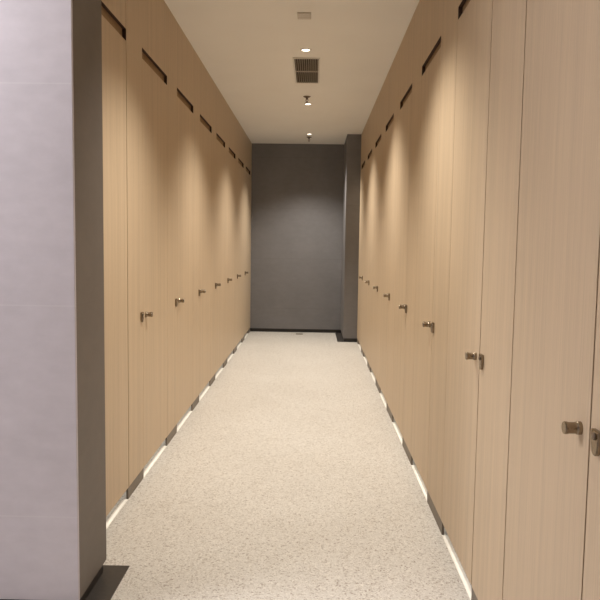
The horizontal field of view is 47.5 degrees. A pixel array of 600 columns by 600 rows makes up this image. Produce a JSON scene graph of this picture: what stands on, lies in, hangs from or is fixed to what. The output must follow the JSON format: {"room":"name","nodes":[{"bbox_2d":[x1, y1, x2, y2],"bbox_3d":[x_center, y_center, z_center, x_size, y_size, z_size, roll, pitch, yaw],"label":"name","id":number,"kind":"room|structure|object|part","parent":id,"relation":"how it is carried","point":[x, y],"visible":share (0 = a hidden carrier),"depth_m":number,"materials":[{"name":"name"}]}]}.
{"room":"public restroom","nodes":[
{"label":"public restroom","id":0,"kind":"room"},
{"bbox_2d":[0,0,105,599],"bbox_3d":[-2.680,-0.363,2.682,3.728,2.944,0.347,1,5,1],"label":"wall","id":1,"kind":"structure","parent":0,"point":[39,484],"depth_m":2.53,"materials":[{"name":"paint"}]},
{"bbox_2d":[0,565,102,599],"bbox_3d":[-2.708,1.131,2.805,3.716,0.056,0.323,1,5,1],"label":"baseboard","id":2,"kind":"structure","parent":1,"relation":"attached to","point":[96,578],"depth_m":2.78,"materials":[{"name":"black"}]},
{"bbox_2d":[103,331,471,599],"bbox_3d":[-1.019,1.147,3.994,7.050,0.120,14.330,1,5,1],"label":"floor","id":3,"kind":"structure","parent":0,"point":[292,477],"depth_m":3.81,"materials":[{"name":"carpet"}]},
{"bbox_2d":[86,565,129,599],"bbox_3d":[-2.660,1.160,2.792,3.813,0.003,0.487,1,5,1],"label":"trim","id":4,"kind":"structure","parent":3,"relation":"on","point":[111,577],"depth_m":2.85,"materials":[{"name":"stone"}]},
{"bbox_2d":[101,0,125,39],"bbox_3d":[-0.956,-0.356,3.248,0.066,3.000,0.872,1,5,1],"label":"partition panel","id":5,"kind":"object","parent":3,"relation":"on","point":[113,11],"visible":0.1,"depth_m":3.43,"materials":[{"name":"brown wood"}]},
{"bbox_2d":[102,15,128,515],"bbox_3d":[-0.929,-0.135,3.352,0.061,2.413,0.662,1,5,1],"label":"door","id":6,"kind":"structure","parent":5,"relation":"attached to","point":[113,43],"depth_m":3.46,"materials":[{"name":"brown wood"}]},
{"bbox_2d":[106,499,127,528],"bbox_3d":[-0.973,1.131,3.446,0.028,0.002,0.652,1,5,1],"label":"trim","id":7,"kind":"structure","parent":3,"relation":"on","point":[114,514],"depth_m":3.58,"materials":[{"name":"white stone"}]},
{"bbox_2d":[126,0,166,498],"bbox_3d":[-0.937,-0.432,4.171,0.066,3.000,1.033,1,5,1],"label":"partition panel","id":8,"kind":"object","parent":3,"relation":"on","point":[146,20],"visible":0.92,"depth_m":3.87,"materials":[{"name":"brown wood"}]},
{"bbox_3d":[-0.926,0.101,3.994,0.011,0.059,0.040,1,5,1],"label":"lock plate","id":9,"kind":"part","parent":8,"relation":"part of","materials":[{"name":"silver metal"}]},
{"bbox_2d":[142,59,166,465],"bbox_3d":[-0.909,-0.218,4.353,0.061,2.413,0.665,1,5,1],"label":"door","id":10,"kind":"structure","parent":8,"relation":"attached to","point":[154,89],"depth_m":4.32,"materials":[{"name":"brown wood"}]},
{"bbox_3d":[-0.909,0.087,4.099,0.041,0.033,0.033,1,5,1],"label":"door knob","id":11,"kind":"part","parent":10,"relation":"part of","materials":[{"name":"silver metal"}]},
{"bbox_2d":[144,446,166,476],"bbox_3d":[-0.953,1.049,4.446,0.028,0.002,0.652,1,5,1],"label":"trim","id":12,"kind":"structure","parent":3,"relation":"on","point":[161,450],"depth_m":4.45,"materials":[{"name":"white stone"}]},
{"bbox_2d":[165,6,192,445],"bbox_3d":[-0.917,-0.514,5.170,0.066,3.000,1.035,1,5,1],"label":"partition panel","id":13,"kind":"object","parent":3,"relation":"on","point":[179,48],"visible":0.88,"depth_m":4.85,"materials":[{"name":"brown wood"}]},
{"bbox_2d":[177,97,192,422],"bbox_3d":[-0.889,-0.300,5.353,0.061,2.413,0.665,1,5,1],"label":"door","id":14,"kind":"structure","parent":13,"relation":"attached to","point":[184,115],"depth_m":5.30,"materials":[{"name":"brown wood"}]},
{"bbox_2d":[177,411,191,431],"bbox_3d":[-0.932,0.967,5.446,0.028,0.002,0.652,1,5,1],"label":"trim","id":15,"kind":"structure","parent":3,"relation":"on","point":[189,412],"depth_m":5.46,"materials":[{"name":"white stone"}]},
{"bbox_2d":[191,48,211,410],"bbox_3d":[-0.897,-0.596,6.170,0.066,3.000,1.035,1,5,1],"label":"partition panel","id":16,"kind":"object","parent":3,"relation":"on","point":[202,80],"visible":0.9,"depth_m":5.87,"materials":[{"name":"brown wood"}]},
{"bbox_2d":[199,122,211,393],"bbox_3d":[-0.869,-0.382,6.353,0.061,2.413,0.665,1,5,1],"label":"door","id":17,"kind":"structure","parent":16,"relation":"attached to","point":[205,134],"depth_m":6.33,"materials":[{"name":"brown wood"}]},
{"bbox_2d":[199,386,209,400],"bbox_3d":[-0.912,0.885,6.446,0.028,0.002,0.652,1,5,1],"label":"trim","id":18,"kind":"structure","parent":3,"relation":"on","point":[208,387],"depth_m":6.46,"materials":[{"name":"white stone"}]},
{"bbox_2d":[209,79,224,385],"bbox_3d":[-0.876,-0.678,7.170,0.066,3.000,1.035,1,5,1],"label":"partition panel","id":19,"kind":"object","parent":3,"relation":"on","point":[218,101],"visible":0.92,"depth_m":6.87,"materials":[{"name":"brown wood"}]},
{"bbox_2d":[215,139,224,372],"bbox_3d":[-0.849,-0.464,7.353,0.061,2.413,0.665,1,5,1],"label":"door","id":20,"kind":"structure","parent":19,"relation":"attached to","point":[220,149],"depth_m":7.33,"materials":[{"name":"brown wood"}]},
{"bbox_2d":[223,100,235,367],"bbox_3d":[-0.856,-0.761,8.169,0.066,3.000,1.035,1,5,1],"label":"partition panel","id":21,"kind":"object","parent":3,"relation":"on","point":[230,119],"visible":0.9,"depth_m":7.88,"materials":[{"name":"brown wood"}]},
{"bbox_2d":[228,153,234,355],"bbox_3d":[-0.829,-0.546,8.353,0.061,2.413,0.665,1,5,1],"label":"door","id":22,"kind":"structure","parent":21,"relation":"attached to","point":[231,197],"depth_m":8.33,"materials":[{"name":"brown wood"}]},
{"bbox_2d":[233,118,243,353],"bbox_3d":[-0.836,-0.843,9.169,0.066,3.000,1.035,1,5,1],"label":"partition panel","id":23,"kind":"object","parent":3,"relation":"on","point":[239,137],"visible":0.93,"depth_m":8.88,"materials":[{"name":"brown wood"}]},
{"bbox_2d":[237,163,243,343],"bbox_3d":[-0.808,-0.628,9.353,0.061,2.413,0.665,1,5,1],"label":"door","id":24,"kind":"structure","parent":23,"relation":"attached to","point":[240,168],"depth_m":9.33,"materials":[{"name":"brown wood"}]},
{"bbox_2d":[241,131,249,342],"bbox_3d":[-0.816,-0.925,10.169,0.066,3.000,1.035,1,5,1],"label":"partition panel","id":25,"kind":"object","parent":3,"relation":"on","point":[246,139],"visible":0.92,"depth_m":9.88,"materials":[{"name":"brown wood"}]},
{"bbox_2d":[245,171,249,333],"bbox_3d":[-0.788,-0.710,10.353,0.061,2.413,0.665,1,5,1],"label":"door","id":26,"kind":"structure","parent":25,"relation":"attached to","point":[247,220],"depth_m":10.34,"materials":[{"name":"brown wood"}]},
{"bbox_2d":[246,141,251,332],"bbox_3d":[-0.836,-0.976,10.787,0.100,3.000,0.235,1,5,1],"label":"end panel","id":27,"kind":"object","parent":3,"relation":"on","point":[248,331],"visible":0.61,"depth_m":10.78,"materials":[{"name":"brown wood"}]},
{"bbox_2d":[335,333,343,341],"bbox_3d":[0.607,0.572,10.503,0.097,0.003,1.022,1,5,1],"label":"trim","id":28,"kind":"structure","parent":3,"relation":"on","point":[339,337],"depth_m":10.45,"materials":[{"name":"stone"}]},
{"bbox_2d":[357,134,361,343],"bbox_3d":[0.904,-0.866,9.764,0.100,3.000,0.202,1,5,1],"label":"end panel","id":29,"kind":"object","parent":3,"relation":"on","point":[361,134],"visible":0.49,"depth_m":9.76,"materials":[{"name":"brown wood"}]},
{"bbox_2d":[361,118,368,356],"bbox_3d":[0.859,-0.815,9.130,0.066,3.000,1.102,1,5,1],"label":"partition panel","id":30,"kind":"object","parent":3,"relation":"on","point":[365,130],"visible":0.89,"depth_m":8.85,"materials":[{"name":"brown wood"}]},
{"bbox_2d":[358,165,364,344],"bbox_3d":[0.832,-0.605,9.363,0.061,2.413,0.636,1,5,1],"label":"door","id":31,"kind":"structure","parent":30,"relation":"attached to","point":[363,168],"depth_m":9.34,"materials":[{"name":"brown wood"}]},
{"bbox_2d":[367,102,375,371],"bbox_3d":[0.837,-0.727,8.064,0.066,3.000,1.102,1,5,1],"label":"partition panel","id":32,"kind":"object","parent":3,"relation":"on","point":[372,118],"visible":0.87,"depth_m":7.78,"materials":[{"name":"brown wood"}]},
{"bbox_2d":[363,154,371,357],"bbox_3d":[0.810,-0.517,8.296,0.061,2.413,0.636,1,5,1],"label":"door","id":33,"kind":"structure","parent":32,"relation":"attached to","point":[369,166],"depth_m":8.27,"materials":[{"name":"brown wood"}]},
{"bbox_2d":[375,77,386,392],"bbox_3d":[0.816,-0.640,6.997,0.066,3.000,1.102,1,5,1],"label":"partition panel","id":34,"kind":"object","parent":3,"relation":"on","point":[381,99],"visible":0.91,"depth_m":6.71,"materials":[{"name":"brown wood"}]},
{"bbox_2d":[370,140,380,375],"bbox_3d":[0.789,-0.430,7.229,0.061,2.413,0.636,1,5,1],"label":"door","id":35,"kind":"structure","parent":34,"relation":"attached to","point":[378,148],"depth_m":7.20,"materials":[{"name":"brown wood"}]},
{"bbox_2d":[379,393,386,406],"bbox_3d":[0.773,0.925,6.255,0.028,0.002,0.624,1,5,1],"label":"trim","id":36,"kind":"structure","parent":3,"relation":"on","point":[381,394],"depth_m":6.30,"materials":[{"name":"white stone"}]},
{"bbox_2d":[386,42,401,421],"bbox_3d":[0.794,-0.552,5.931,0.066,3.000,1.102,1,5,1],"label":"partition panel","id":37,"kind":"object","parent":3,"relation":"on","point":[394,74],"visible":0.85,"depth_m":5.64,"materials":[{"name":"brown wood"}]},
{"bbox_2d":[379,120,393,399],"bbox_3d":[0.767,-0.342,6.163,0.061,2.413,0.636,1,5,1],"label":"door","id":38,"kind":"structure","parent":37,"relation":"attached to","point":[389,133],"depth_m":6.13,"materials":[{"name":"brown wood"}]},
{"bbox_2d":[392,422,401,443],"bbox_3d":[0.752,1.013,5.188,0.028,0.002,0.624,1,5,1],"label":"trim","id":39,"kind":"structure","parent":3,"relation":"on","point":[394,423],"depth_m":5.22,"materials":[{"name":"white stone"}]},
{"bbox_2d":[400,0,423,464],"bbox_3d":[0.773,-0.465,4.864,0.066,3.000,1.102,1,5,1],"label":"partition panel","id":40,"kind":"object","parent":3,"relation":"on","point":[412,42],"visible":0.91,"depth_m":4.57,"materials":[{"name":"brown wood"}]},
{"bbox_2d":[392,92,411,433],"bbox_3d":[0.746,-0.255,5.096,0.061,2.413,0.636,1,5,1],"label":"door","id":41,"kind":"structure","parent":40,"relation":"attached to","point":[405,111],"depth_m":5.06,"materials":[{"name":"brown wood"}]},
{"bbox_2d":[411,465,426,500],"bbox_3d":[0.730,1.100,4.122,0.028,0.002,0.624,1,5,1],"label":"trim","id":42,"kind":"structure","parent":3,"relation":"on","point":[414,468],"depth_m":4.13,"materials":[{"name":"white stone"}]},
{"bbox_2d":[422,0,458,534],"bbox_3d":[0.751,-0.377,3.798,0.066,3.000,1.102,1,5,1],"label":"partition panel","id":43,"kind":"object","parent":3,"relation":"on","point":[440,17],"visible":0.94,"depth_m":3.50,"materials":[{"name":"brown wood"}]},
{"bbox_2d":[411,47,440,487],"bbox_3d":[0.724,-0.167,4.030,0.061,2.413,0.636,1,5,1],"label":"door","id":44,"kind":"structure","parent":43,"relation":"attached to","point":[430,85],"depth_m":3.99,"materials":[{"name":"brown wood"}]},
{"bbox_3d":[0.705,0.136,3.790,0.041,0.033,0.033,1,5,1],"label":"door knob","id":45,"kind":"part","parent":44,"relation":"part of","materials":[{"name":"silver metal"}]},
{"bbox_3d":[0.718,0.150,3.684,0.011,0.059,0.040,1,5,1],"label":"lock plate","id":46,"kind":"part","parent":43,"relation":"part of","materials":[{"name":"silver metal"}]},
{"bbox_2d":[442,535,471,599],"bbox_3d":[0.709,1.188,3.055,0.028,0.002,0.624,1,5,1],"label":"trim","id":47,"kind":"structure","parent":3,"relation":"on","point":[451,550],"depth_m":3.04,"materials":[{"name":"white stone"}]},
{"bbox_2d":[458,0,526,599],"bbox_3d":[0.730,-0.289,2.732,0.066,3.000,1.100,1,5,1],"label":"partition panel","id":48,"kind":"object","parent":3,"relation":"on","point":[495,357],"visible":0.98,"depth_m":2.41,"materials":[{"name":"brown wood"}]},
{"bbox_2d":[442,0,492,584],"bbox_3d":[0.703,-0.080,2.965,0.061,2.413,0.633,1,5,1],"label":"door","id":49,"kind":"structure","parent":48,"relation":"attached to","point":[474,35],"depth_m":2.91,"materials":[{"name":"brown wood"}]},
{"bbox_3d":[0.683,0.223,2.724,0.041,0.033,0.033,1,5,1],"label":"door knob","id":50,"kind":"part","parent":49,"relation":"part of","materials":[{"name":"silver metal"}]},
{"bbox_3d":[0.696,0.238,2.617,0.011,0.059,0.040,1,5,1],"label":"lock plate","id":51,"kind":"part","parent":48,"relation":"part of","materials":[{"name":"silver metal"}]},
{"bbox_2d":[582,260,599,599],"bbox_3d":[0.708,-0.202,1.671,0.066,3.000,1.085,1,5,1],"label":"partition panel","id":52,"kind":"object","parent":3,"relation":"on","point":[591,578],"visible":1,"depth_m":1.57,"materials":[{"name":"brown wood"}]},
{"bbox_2d":[503,0,599,599],"bbox_3d":[0.681,0.008,1.896,0.061,2.413,0.632,1,5,1],"label":"door","id":53,"kind":"structure","parent":52,"relation":"attached to","point":[558,239],"depth_m":1.84,"materials":[{"name":"brown wood"}]},
{"bbox_3d":[0.662,0.311,1.657,0.041,0.033,0.033,1,5,1],"label":"door knob","id":54,"kind":"part","parent":53,"relation":"part of","materials":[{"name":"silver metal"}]},
{"bbox_3d":[0.675,0.325,1.551,0.011,0.059,0.040,1,5,1],"label":"lock plate","id":55,"kind":"part","parent":52,"relation":"part of","materials":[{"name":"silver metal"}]},
{"bbox_2d":[164,0,419,143],"bbox_3d":[-0.973,-1.963,3.737,7.050,0.120,14.330,1,5,1],"label":"ceiling","id":56,"kind":"structure","parent":0,"point":[248,48],"depth_m":5.70,"materials":[{"name":"paint"}]},
{"bbox_2d":[297,12,310,18],"bbox_3d":[0.029,-1.962,4.706,0.094,0.010,0.124,1,5,1],"label":"ceiling sensor","id":57,"kind":"object","parent":56,"relation":"attached to","point":[301,15],"visible":1,"depth_m":4.68,"materials":[{"name":"grey plastic"}]},
{"bbox_2d":[300,48,310,51],"bbox_3d":[0.047,-2.033,5.542,0.094,0.006,0.094,1,5,1],"label":"recessed light","id":58,"kind":"object","parent":56,"relation":"in","point":[302,49],"visible":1,"depth_m":5.53,"materials":[{"name":"white"}]},
{"bbox_2d":[293,57,319,83],"bbox_3d":[0.063,-2.086,6.218,0.234,0.010,0.893,1,5,1],"label":"ceiling vent","id":59,"kind":"object","parent":56,"relation":"in","point":[306,70],"visible":1,"depth_m":6.17,"materials":[{"name":"metal"}]},
{"bbox_2d":[250,143,343,329],"bbox_3d":[0.022,-1.003,10.936,5.300,2.945,0.100,1,5,1],"label":"wall","id":60,"kind":"structure","parent":0,"point":[297,189],"depth_m":10.88,"materials":[{"name":"grey paint"}]},
{"bbox_2d":[250,328,340,332],"bbox_3d":[-0.166,0.489,11.064,1.667,0.055,0.078,1,5,1],"label":"baseboard","id":61,"kind":"structure","parent":60,"relation":"attached to","point":[251,329],"depth_m":11.02,"materials":[{"name":"black"}]},
{"bbox_2d":[341,134,360,338],"bbox_3d":[1.613,-0.932,10.353,1.895,2.945,1.010,1,5,1],"label":"wall column","id":62,"kind":"structure","parent":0,"point":[352,145],"depth_m":9.88,"materials":[{"name":"grey tile"}]},
{"bbox_2d":[341,333,356,341],"bbox_3d":[0.851,0.550,10.496,0.389,0.055,0.998,1,5,1],"label":"baseboard","id":63,"kind":"structure","parent":62,"relation":"attached to","point":[344,339],"depth_m":10.00,"materials":[{"name":"black"}]}
]}

